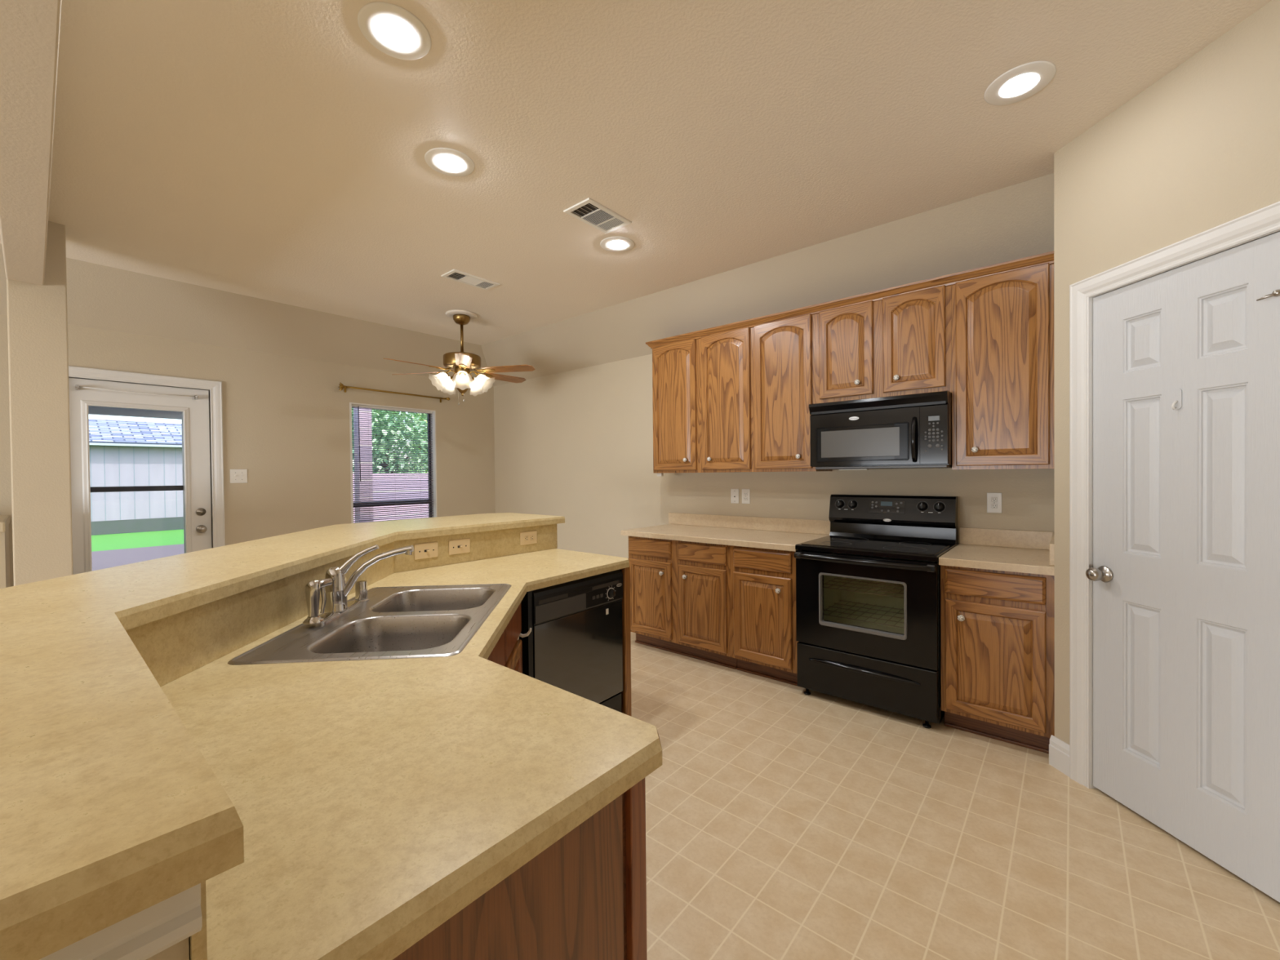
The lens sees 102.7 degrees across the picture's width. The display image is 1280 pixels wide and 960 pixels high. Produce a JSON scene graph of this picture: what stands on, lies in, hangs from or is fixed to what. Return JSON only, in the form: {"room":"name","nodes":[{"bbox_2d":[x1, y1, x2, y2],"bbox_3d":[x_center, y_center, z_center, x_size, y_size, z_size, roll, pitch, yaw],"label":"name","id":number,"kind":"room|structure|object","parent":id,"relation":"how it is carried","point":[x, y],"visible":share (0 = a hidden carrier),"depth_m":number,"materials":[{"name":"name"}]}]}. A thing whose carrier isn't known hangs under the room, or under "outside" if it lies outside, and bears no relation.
{"room":"kitchen","nodes":[
{"label":"kitchen","id":0,"kind":"room"},
{"bbox_2d":[0,515,10,588],"bbox_3d":[-4.029,0.801,2.970,0.870,1.130,0.470,0,1,40],"label":"wall ledge","id":1,"kind":"object","parent":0,"point":[5,578],"visible":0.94,"depth_m":2.89,"materials":[{"name":"paint"}]},
{"bbox_2d":[6,221,73,586],"bbox_3d":[-3.386,-0.060,2.896,0.210,2.840,0.215,0,1,40],"label":"wall column","id":2,"kind":"structure","parent":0,"point":[37,316],"depth_m":2.83,"materials":[{"name":"paint"}]},
{"bbox_2d":[88,405,181,419],"bbox_3d":[-7.672,-1.014,2.976,4.430,0.370,8.700,0,1,40],"label":"ceiling","id":3,"kind":"structure","parent":0,"point":[91,410],"depth_m":7.06,"materials":[{"name":"white paint"}]},
{"bbox_2d":[146,937,189,959],"bbox_3d":[-0.828,0.816,1.744,0.799,1.065,2.896,-1,1,-3],"label":"wall","id":4,"kind":"structure","parent":0,"point":[179,951],"depth_m":0.40,"materials":[{"name":"paint"}]},
{"bbox_2d":[39,883,202,959],"bbox_3d":[-0.728,0.325,0.632,0.893,0.060,0.141,0,1,40],"label":"trim bar moulding","id":5,"kind":"structure","parent":4,"relation":"attached to","point":[141,935],"depth_m":0.38,"materials":[{"name":"white paint"}]},
{"bbox_2d":[125,524,662,959],"bbox_3d":[-0.563,0.375,1.754,1.104,0.189,2.734,-1,1,-3],"label":"countertop","id":6,"kind":"structure","parent":4,"relation":"attached to","point":[375,802],"depth_m":0.81,"materials":[{"name":"laminate"}]},
{"bbox_2d":[0,512,564,959],"bbox_3d":[-0.981,0.264,1.752,1.198,0.040,3.458,-1,1,-3],"label":"bar","id":7,"kind":"object","parent":6,"relation":"on","point":[111,810],"visible":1,"depth_m":0.48,"materials":[{"name":"laminate"}]},
{"bbox_2d":[307,544,413,625],"bbox_3d":[-0.883,0.322,1.671,0.279,0.222,0.270,-1,1,-5],"label":"faucet","id":8,"kind":"object","parent":6,"relation":"on","point":[337,604],"visible":0.92,"depth_m":1.66,"materials":[{"name":"silver metal"}]},
{"bbox_2d":[302,577,332,624],"bbox_3d":[-0.978,0.362,1.546,0.055,0.126,0.089,-1,1,-5],"label":"sprayer","id":9,"kind":"object","parent":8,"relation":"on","point":[313,588],"visible":1,"depth_m":1.52,"materials":[{"name":"silver metal"}]},
{"bbox_2d":[227,583,511,664],"bbox_3d":[-0.760,0.519,1.659,0.552,0.180,0.835,-1,1,-5],"label":"sink","id":10,"kind":"object","parent":6,"relation":"in","point":[398,622],"visible":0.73,"depth_m":1.62,"materials":[{"name":"silver metal"}]},
{"bbox_2d":[354,580,369,602],"bbox_3d":[-0.996,0.396,1.829,0.050,0.072,0.050,0,1,40],"label":"air gap","id":11,"kind":"object","parent":10,"relation":"on","point":[361,586],"visible":0.91,"depth_m":1.81,"materials":[{"name":"silver metal"}]},
{"bbox_2d":[414,542,438,559],"bbox_3d":[-1.032,0.343,2.478,0.018,0.074,0.118,0,1,40],"label":"switch plate","id":12,"kind":"object","parent":6,"relation":"attached to","point":[427,550],"visible":1,"depth_m":2.48,"materials":[{"name":"beige plastic"}]},
{"bbox_2d":[448,537,470,555],"bbox_3d":[-0.918,0.341,2.613,0.018,0.074,0.118,0,1,40],"label":"switch plate","id":13,"kind":"object","parent":6,"relation":"attached to","point":[463,545],"visible":1,"depth_m":2.61,"materials":[{"name":"beige plastic"}]},
{"bbox_2d":[520,530,537,545],"bbox_3d":[-0.641,0.334,2.949,0.009,0.074,0.118,0,1,40],"label":"outlet","id":14,"kind":"object","parent":6,"relation":"attached to","point":[527,537],"visible":1,"depth_m":2.95,"materials":[{"name":"beige plastic"}]},
{"bbox_2d":[524,535,528,541],"bbox_3d":[-0.651,0.334,2.933,0.004,0.028,0.027,0,1,40],"label":"receptacle","id":15,"kind":"object","parent":14,"relation":"attached to","point":[526,537],"depth_m":2.93,"materials":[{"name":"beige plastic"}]},
{"bbox_2d":[529,534,533,540],"bbox_3d":[-0.626,0.334,2.963,0.004,0.028,0.027,0,1,40],"label":"receptacle","id":16,"kind":"object","parent":14,"relation":"attached to","point":[531,536],"depth_m":2.96,"materials":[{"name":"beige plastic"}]},
{"bbox_2d":[0,314,495,586],"bbox_3d":[-5.022,-0.050,2.575,0.140,2.860,9.870,0,1,40],"label":"wall","id":17,"kind":"structure","parent":0,"point":[286,420],"depth_m":4.64,"materials":[{"name":"paint"}]},
{"bbox_2d":[90,412,185,553],"bbox_3d":[-3.911,0.307,4.003,0.030,2.072,0.826,0,1,40],"label":"storm door","id":18,"kind":"structure","parent":17,"relation":"in","point":[143,488],"depth_m":4.04,"materials":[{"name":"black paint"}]},
{"bbox_2d":[68,377,211,574],"bbox_3d":[-3.817,0.306,3.924,0.106,2.082,0.826,0,1,40],"label":"door","id":19,"kind":"structure","parent":17,"relation":"in","point":[195,412],"depth_m":3.96,"materials":[{"name":"white paint"}]},
{"bbox_2d":[75,384,198,399],"bbox_3d":[-3.812,-0.667,3.903,0.059,0.032,0.670,0,1,40],"label":"rod","id":20,"kind":"object","parent":19,"relation":"attached to","point":[77,386],"visible":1,"depth_m":3.86,"materials":[{"name":"white paint"}]},
{"bbox_2d":[68,365,225,547],"bbox_3d":[-3.796,0.271,3.906,0.021,2.165,0.984,0,1,40],"label":"door frame","id":21,"kind":"structure","parent":17,"relation":"attached to","point":[215,388],"depth_m":4.22,"materials":[{"name":"white paint"}]},
{"bbox_2d":[230,469,247,483],"bbox_3d":[-3.417,-0.033,4.360,0.016,0.118,0.118,0,1,40],"label":"switch plate","id":22,"kind":"object","parent":17,"relation":"attached to","point":[237,476],"visible":1,"depth_m":4.36,"materials":[{"name":"white plastic"}]},
{"bbox_2d":[349,402,437,523],"bbox_3d":[-2.616,-0.033,5.428,0.135,1.475,0.895,0,1,40],"label":"window","id":23,"kind":"structure","parent":17,"relation":"in","point":[433,424],"depth_m":5.72,"materials":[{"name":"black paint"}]},
{"bbox_2d":[351,404,433,523],"bbox_3d":[-2.594,-0.045,5.416,0.042,1.438,0.849,0,1,40],"label":"mini blind","id":24,"kind":"object","parent":23,"relation":"attached to","point":[353,405],"visible":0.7,"depth_m":5.39,"materials":[{"name":"grey plastic"}]},
{"bbox_2d":[338,382,449,402],"bbox_3d":[-2.523,-0.904,5.344,0.117,0.084,1.141,0,1,40],"label":"curtain rod","id":25,"kind":"object","parent":17,"relation":"attached to","point":[341,386],"visible":1,"depth_m":5.22,"materials":[{"name":"gold metal"}]},
{"bbox_2d":[351,408,427,472],"bbox_3d":[-5.944,-1.376,11.955,3.771,5.578,3.804,0,1,40],"label":"tree","id":26,"kind":"object","parent":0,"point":[417,417],"visible":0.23,"depth_m":11.34,"materials":[{"name":"green plant"}]},
{"bbox_2d":[0,0,1271,386],"bbox_3d":[-0.916,-1.347,-0.909,10.910,0.548,10.150,0,1,40],"label":"ceiling","id":27,"kind":"structure","parent":0,"point":[255,175],"depth_m":2.31,"materials":[{"name":"paint"}]},
{"bbox_2d":[0,0,62,285],"bbox_3d":[0.304,-1.278,-0.291,9.560,0.403,0.133,0,1,40],"label":"beam","id":28,"kind":"structure","parent":27,"relation":"attached to","point":[29,29],"depth_m":1.56,"materials":[{"name":"paint"}]},
{"bbox_2d":[357,1,431,60],"bbox_3d":[-0.793,-1.444,1.659,0.216,0.013,0.216,0,1,40],"label":"recessed light","id":29,"kind":"object","parent":27,"relation":"in","point":[393,39],"visible":1,"depth_m":1.65,"materials":[{"name":"white"}]},
{"bbox_2d":[424,147,475,176],"bbox_3d":[-0.872,-1.451,2.349,0.216,0.013,0.216,0,1,40],"label":"recessed light","id":30,"kind":"object","parent":27,"relation":"in","point":[448,166],"visible":1,"depth_m":2.34,"materials":[{"name":"white"}]},
{"bbox_2d":[383,309,535,404],"bbox_3d":[-1.586,-1.072,4.567,1.200,0.807,1.344,-1,1,-20],"label":"ceiling fan","id":31,"kind":"object","parent":27,"relation":"hanging from","point":[462,362],"visible":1,"depth_m":4.50,"materials":[{"name":"metal"}]},
{"bbox_2d":[440,269,499,289],"bbox_3d":[-1.239,-1.466,3.757,0.175,0.009,0.375,0,1,40],"label":"ceiling vent","id":32,"kind":"object","parent":27,"relation":"in","point":[454,274],"visible":1,"depth_m":3.74,"materials":[{"name":"white metal"}]},
{"bbox_2d":[563,197,631,233],"bbox_3d":[-0.232,-1.465,2.853,0.200,0.009,0.340,0,1,40],"label":"ceiling vent","id":33,"kind":"object","parent":27,"relation":"in","point":[597,215],"visible":1,"depth_m":2.84,"materials":[{"name":"white metal"}]},
{"bbox_2d":[600,236,634,252],"bbox_3d":[-0.141,-1.468,3.202,0.216,0.013,0.216,0,1,40],"label":"recessed light","id":34,"kind":"object","parent":27,"relation":"in","point":[606,244],"visible":1,"depth_m":3.19,"materials":[{"name":"white"}]},
{"bbox_2d":[983,61,1056,105],"bbox_3d":[1.412,-1.470,1.907,0.216,0.009,0.216,0,1,40],"label":"recessed light","id":35,"kind":"object","parent":27,"relation":"in","point":[1022,87],"visible":1,"depth_m":1.90,"materials":[{"name":"white"}]},
{"bbox_2d":[493,354,1054,559],"bbox_3d":[2.320,-0.126,2.934,10.910,2.860,0.140,0,1,40],"label":"wall","id":36,"kind":"structure","parent":0,"point":[576,445],"depth_m":4.90,"materials":[{"name":"paint"}]},
{"bbox_2d":[652,326,753,473],"bbox_3d":[0.542,-0.600,4.099,0.928,1.080,0.350,0,1,40],"label":"upper cabinet","id":37,"kind":"object","parent":36,"relation":"attached to","point":[702,388],"visible":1,"depth_m":3.95,"materials":[{"name":"brown wood"}]},
{"bbox_2d":[657,473,663,476],"bbox_3d":[0.170,-0.044,4.321,0.050,0.028,0.030,0,1,40],"label":"block","id":38,"kind":"object","parent":37,"relation":"attached to","point":[658,474],"visible":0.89,"depth_m":4.31,"materials":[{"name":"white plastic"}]},
{"bbox_2d":[730,488,738,503],"bbox_3d":[0.767,0.131,4.148,0.072,0.118,0.011,0,1,40],"label":"plate","id":39,"kind":"object","parent":36,"relation":"attached to","point":[734,492],"visible":1,"depth_m":4.15,"materials":[{"name":"white plastic"}]},
{"bbox_2d":[742,488,750,503],"bbox_3d":[0.844,0.131,4.084,0.072,0.118,0.009,0,1,40],"label":"outlet","id":40,"kind":"object","parent":36,"relation":"attached to","point":[745,492],"visible":1,"depth_m":4.08,"materials":[{"name":"white plastic"}]},
{"bbox_2d":[668,512,830,534],"bbox_3d":[0.815,0.341,4.104,1.450,0.102,0.021,0,1,40],"label":"backsplash","id":41,"kind":"structure","parent":36,"relation":"attached to","point":[774,524],"depth_m":4.02,"materials":[{"name":"laminate"}]},
{"bbox_2d":[752,313,831,471],"bbox_3d":[1.074,-0.600,3.651,0.461,1.080,0.350,0,1,40],"label":"upper cabinet","id":42,"kind":"object","parent":36,"relation":"attached to","point":[784,351],"visible":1,"depth_m":3.54,"materials":[{"name":"brown wood"}]},
{"bbox_2d":[645,250,1053,348],"bbox_3d":[1.164,-1.130,3.547,2.672,0.052,0.301,0,1,40],"label":"crown molding","id":43,"kind":"structure","parent":36,"relation":"attached to","point":[951,279],"depth_m":3.14,"materials":[{"name":"brown wood"}]},
{"bbox_2d":[815,284,951,403],"bbox_3d":[1.548,-0.819,3.248,0.781,0.642,0.350,0,1,40],"label":"upper cabinet","id":44,"kind":"object","parent":36,"relation":"attached to","point":[899,344],"visible":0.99,"depth_m":3.11,"materials":[{"name":"brown wood"}]},
{"bbox_2d":[808,391,951,470],"bbox_3d":[1.515,-0.280,3.210,0.778,0.432,0.464,0,1,40],"label":"microwave","id":45,"kind":"object","parent":44,"relation":"attached to","point":[908,431],"visible":1,"depth_m":3.03,"materials":[{"name":"black plastic"}]},
{"bbox_2d":[986,492,1001,513],"bbox_3d":[2.097,0.135,3.029,0.074,0.120,0.009,0,1,40],"label":"outlet","id":46,"kind":"object","parent":36,"relation":"attached to","point":[993,500],"visible":1,"depth_m":3.03,"materials":[{"name":"white plastic"}]},
{"bbox_2d":[991,497,997,502],"bbox_3d":[2.095,0.116,3.027,0.028,0.027,0.004,0,1,40],"label":"receptacle","id":47,"kind":"object","parent":46,"relation":"attached to","point":[993,499],"depth_m":3.03,"materials":[{"name":"white plastic"}]},
{"bbox_2d":[991,503,997,508],"bbox_3d":[2.096,0.155,3.027,0.028,0.027,0.004,0,1,40],"label":"receptacle","id":48,"kind":"object","parent":46,"relation":"attached to","point":[993,505],"depth_m":3.03,"materials":[{"name":"white plastic"}]},
{"bbox_2d":[951,262,1053,469],"bbox_3d":[2.025,-0.600,2.851,0.459,1.080,0.350,0,1,40],"label":"upper cabinet","id":49,"kind":"object","parent":36,"relation":"attached to","point":[1002,323],"visible":0.98,"depth_m":2.73,"materials":[{"name":"brown wood"}]},
{"bbox_2d":[959,527,1054,565],"bbox_3d":[1.950,0.344,2.766,0.466,0.102,0.605,0,1,40],"label":"backsplash","id":50,"kind":"structure","parent":36,"relation":"attached to","point":[1035,540],"depth_m":2.97,"materials":[{"name":"laminate"}]},
{"bbox_2d":[631,631,1279,959],"bbox_3d":[-0.888,1.479,-0.877,10.910,0.200,10.150,0,1,40],"label":"floor","id":51,"kind":"structure","parent":0,"point":[783,822],"depth_m":1.84,"materials":[{"name":"tile"}]},
{"bbox_2d":[487,603,522,673],"bbox_3d":[-0.686,0.910,1.689,0.552,0.875,0.827,-1,1,-5],"label":"base cabinet","id":52,"kind":"object","parent":51,"relation":"on","point":[507,652],"visible":0.12,"depth_m":1.83,"materials":[{"name":"brown wood"}]},
{"bbox_2d":[517,627,531,639],"bbox_3d":[-0.465,0.604,2.059,0.057,0.075,0.024,-1,1,-5],"label":"hook","id":53,"kind":"object","parent":52,"relation":"attached to","point":[527,633],"visible":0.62,"depth_m":2.06,"materials":[{"name":"white plastic"}]},
{"bbox_2d":[392,777,647,959],"bbox_3d":[-0.400,0.917,0.839,0.587,0.875,0.586,0,1,40],"label":"base cabinet","id":54,"kind":"object","parent":51,"relation":"on","point":[583,897],"visible":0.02,"depth_m":0.75,"materials":[{"name":"brown wood"}]},
{"bbox_2d":[519,569,622,712],"bbox_3d":[-0.493,0.852,2.591,0.591,0.768,0.614,0,1,39],"label":"dishwasher","id":55,"kind":"object","parent":51,"relation":"on","point":[574,644],"visible":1,"depth_m":2.41,"materials":[{"name":"black plastic"}]},
{"bbox_2d":[519,599,524,674],"bbox_3d":[-0.517,0.852,2.610,0.530,0.768,0.614,0,1,39],"label":"base cabinet","id":56,"kind":"object","parent":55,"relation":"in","point":[522,601],"depth_m":2.21,"materials":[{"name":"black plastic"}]},
{"bbox_2d":[619,566,631,716],"bbox_3d":[-0.298,0.893,2.882,0.616,0.875,0.046,0,1,40],"label":"end panel","id":57,"kind":"object","parent":51,"relation":"on","point":[626,692],"visible":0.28,"depth_m":2.68,"materials":[{"name":"brown wood"}]},
{"bbox_2d":[628,535,737,669],"bbox_3d":[0.445,0.874,4.003,0.924,0.874,0.666,0,1,40],"label":"base cabinet","id":58,"kind":"object","parent":51,"relation":"on","point":[680,591],"visible":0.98,"depth_m":3.73,"materials":[{"name":"brown wood"}]},
{"bbox_2d":[620,512,830,551],"bbox_3d":[0.611,0.364,3.861,1.450,0.140,0.655,0,1,40],"label":"countertop","id":59,"kind":"structure","parent":58,"relation":"on","point":[771,533],"depth_m":3.84,"materials":[{"name":"laminate"}]},
{"bbox_2d":[729,545,798,685],"bbox_3d":[0.983,0.873,3.550,0.479,0.874,0.666,0,1,40],"label":"base cabinet","id":60,"kind":"object","parent":51,"relation":"on","point":[763,642],"visible":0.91,"depth_m":3.32,"materials":[{"name":"brown wood"}]},
{"bbox_2d":[794,493,958,728],"bbox_3d":[1.441,0.708,3.122,0.763,1.205,0.706,0,1,40],"label":"stove","id":61,"kind":"object","parent":51,"relation":"on","point":[868,591],"visible":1,"depth_m":3.00,"materials":[{"name":"black metal"}]},
{"bbox_2d":[794,550,938,670],"bbox_3d":[1.400,0.706,3.073,0.757,0.553,0.578,0,1,40],"label":"oven","id":62,"kind":"object","parent":61,"relation":"in","point":[880,608],"depth_m":2.95,"materials":[{"name":"black metal"}]},
{"bbox_2d":[795,535,958,561],"bbox_3d":[1.453,0.403,3.137,0.763,0.028,0.658,0,1,40],"label":"cooktop","id":63,"kind":"object","parent":61,"relation":"in","point":[921,548],"depth_m":3.01,"materials":[{"name":"black glass"}]},
{"bbox_2d":[880,501,892,506],"bbox_3d":[1.605,0.155,3.332,0.070,0.028,0.007,0,1,40],"label":"clock","id":64,"kind":"object","parent":61,"relation":"on","point":[882,503],"depth_m":3.33,"materials":[{"name":"blue"}]},
{"bbox_2d":[940,564,1054,753],"bbox_3d":[1.935,0.873,2.748,0.464,0.874,0.666,0,1,40],"label":"base cabinet","id":65,"kind":"object","parent":51,"relation":"on","point":[997,627],"visible":0.92,"depth_m":2.51,"materials":[{"name":"brown wood"}]},
{"bbox_2d":[938,527,1054,575],"bbox_3d":[1.934,0.364,2.747,0.466,0.140,0.655,0,1,40],"label":"countertop","id":66,"kind":"structure","parent":65,"relation":"on","point":[1033,552],"depth_m":2.80,"materials":[{"name":"laminate"}]},
{"bbox_2d":[1053,0,1279,744],"bbox_3d":[2.050,-0.104,1.215,0.115,2.860,2.271,-1,1,-5],"label":"wall","id":67,"kind":"structure","parent":0,"point":[1197,151],"depth_m":1.89,"materials":[{"name":"paint"}]},
{"bbox_2d":[1048,734,1069,777],"bbox_3d":[1.905,1.248,2.314,0.016,0.135,0.109,-1,1,-5],"label":"baseboard","id":68,"kind":"structure","parent":67,"relation":"attached to","point":[1059,750],"depth_m":2.31,"materials":[{"name":"white paint"}]},
{"bbox_2d":[1069,200,1279,788],"bbox_3d":[1.987,0.236,1.854,0.134,2.168,0.806,-1,1,-5],"label":"door frame","id":69,"kind":"structure","parent":67,"relation":"attached to","point":[1264,222],"depth_m":2.18,"materials":[{"name":"white paint"}]},
{"bbox_2d":[1085,231,1279,902],"bbox_3d":[1.929,0.271,1.852,0.108,2.070,0.644,-1,1,-5],"label":"door","id":70,"kind":"structure","parent":67,"relation":"in","point":[1184,571],"depth_m":1.81,"materials":[{"name":"white paint"}]},
{"bbox_2d":[1171,388,1182,409],"bbox_3d":[1.930,-0.292,1.847,0.024,0.076,0.028,-1,1,-5],"label":"hook","id":71,"kind":"object","parent":70,"relation":"attached to","point":[1177,393],"visible":1,"depth_m":1.84,"materials":[{"name":"grey paint"}]},
{"bbox_2d":[1256,288,1279,301],"bbox_3d":[1.932,-0.563,1.552,0.077,0.027,0.032,0,1,20],"label":"coat hook","id":72,"kind":"object","parent":70,"relation":"attached to","point":[1276,293],"visible":1,"depth_m":1.55,"materials":[{"name":"grey metal"}]},
{"label":"outside","id":73,"kind":"structure","parent":0,"visible":0},
{"bbox_2d":[91,528,183,551],"bbox_3d":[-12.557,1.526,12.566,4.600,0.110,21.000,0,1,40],"label":"lawn","id":74,"kind":"structure","parent":73,"point":[159,538],"depth_m":12.51,"materials":[{"name":"green plant"}]},
{"bbox_2d":[88,418,183,534],"bbox_3d":[-16.120,-0.137,13.181,2.242,3.252,11.000,0,1,40],"label":"shed","id":75,"kind":"object","parent":74,"relation":"on","point":[123,453],"visible":0.41,"depth_m":14.38,"materials":[{"name":"white wood"}]},
{"bbox_2d":[351,416,404,472],"bbox_3d":[-12.576,-2.923,24.374,6.641,8.770,8.848,0,1,40],"label":"tree","id":76,"kind":"object","parent":74,"relation":"on","point":[395,416],"visible":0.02,"depth_m":23.75,"materials":[{"name":"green plant"}]},
{"bbox_2d":[375,413,427,472],"bbox_3d":[-7.390,-1.234,18.620,4.439,5.168,3.197,-1,1,-19],"label":"tree","id":77,"kind":"object","parent":74,"relation":"on","point":[420,449],"visible":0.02,"depth_m":18.06,"materials":[{"name":"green plant"}]},
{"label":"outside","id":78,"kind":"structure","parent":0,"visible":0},
{"bbox_2d":[91,543,184,570],"bbox_3d":[-7.361,1.517,7.536,9.830,0.100,16.000,0,1,40],"label":"patio","id":79,"kind":"structure","parent":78,"point":[104,559],"depth_m":9.98,"materials":[{"name":"concrete"}]},
{"bbox_2d":[353,407,373,522],"bbox_3d":[-3.574,0.180,6.622,0.160,2.520,0.160,0,1,40],"label":"porch post","id":80,"kind":"object","parent":79,"relation":"on","point":[355,408],"visible":0.21,"depth_m":6.56,"materials":[{"name":"brick"}]},
{"bbox_2d":[352,473,428,522],"bbox_3d":[-3.435,0.627,10.358,0.200,1.540,6.600,0,1,40],"label":"wall","id":81,"kind":"structure","parent":79,"relation":"on","point":[372,473],"depth_m":9.16,"materials":[{"name":"brick"}]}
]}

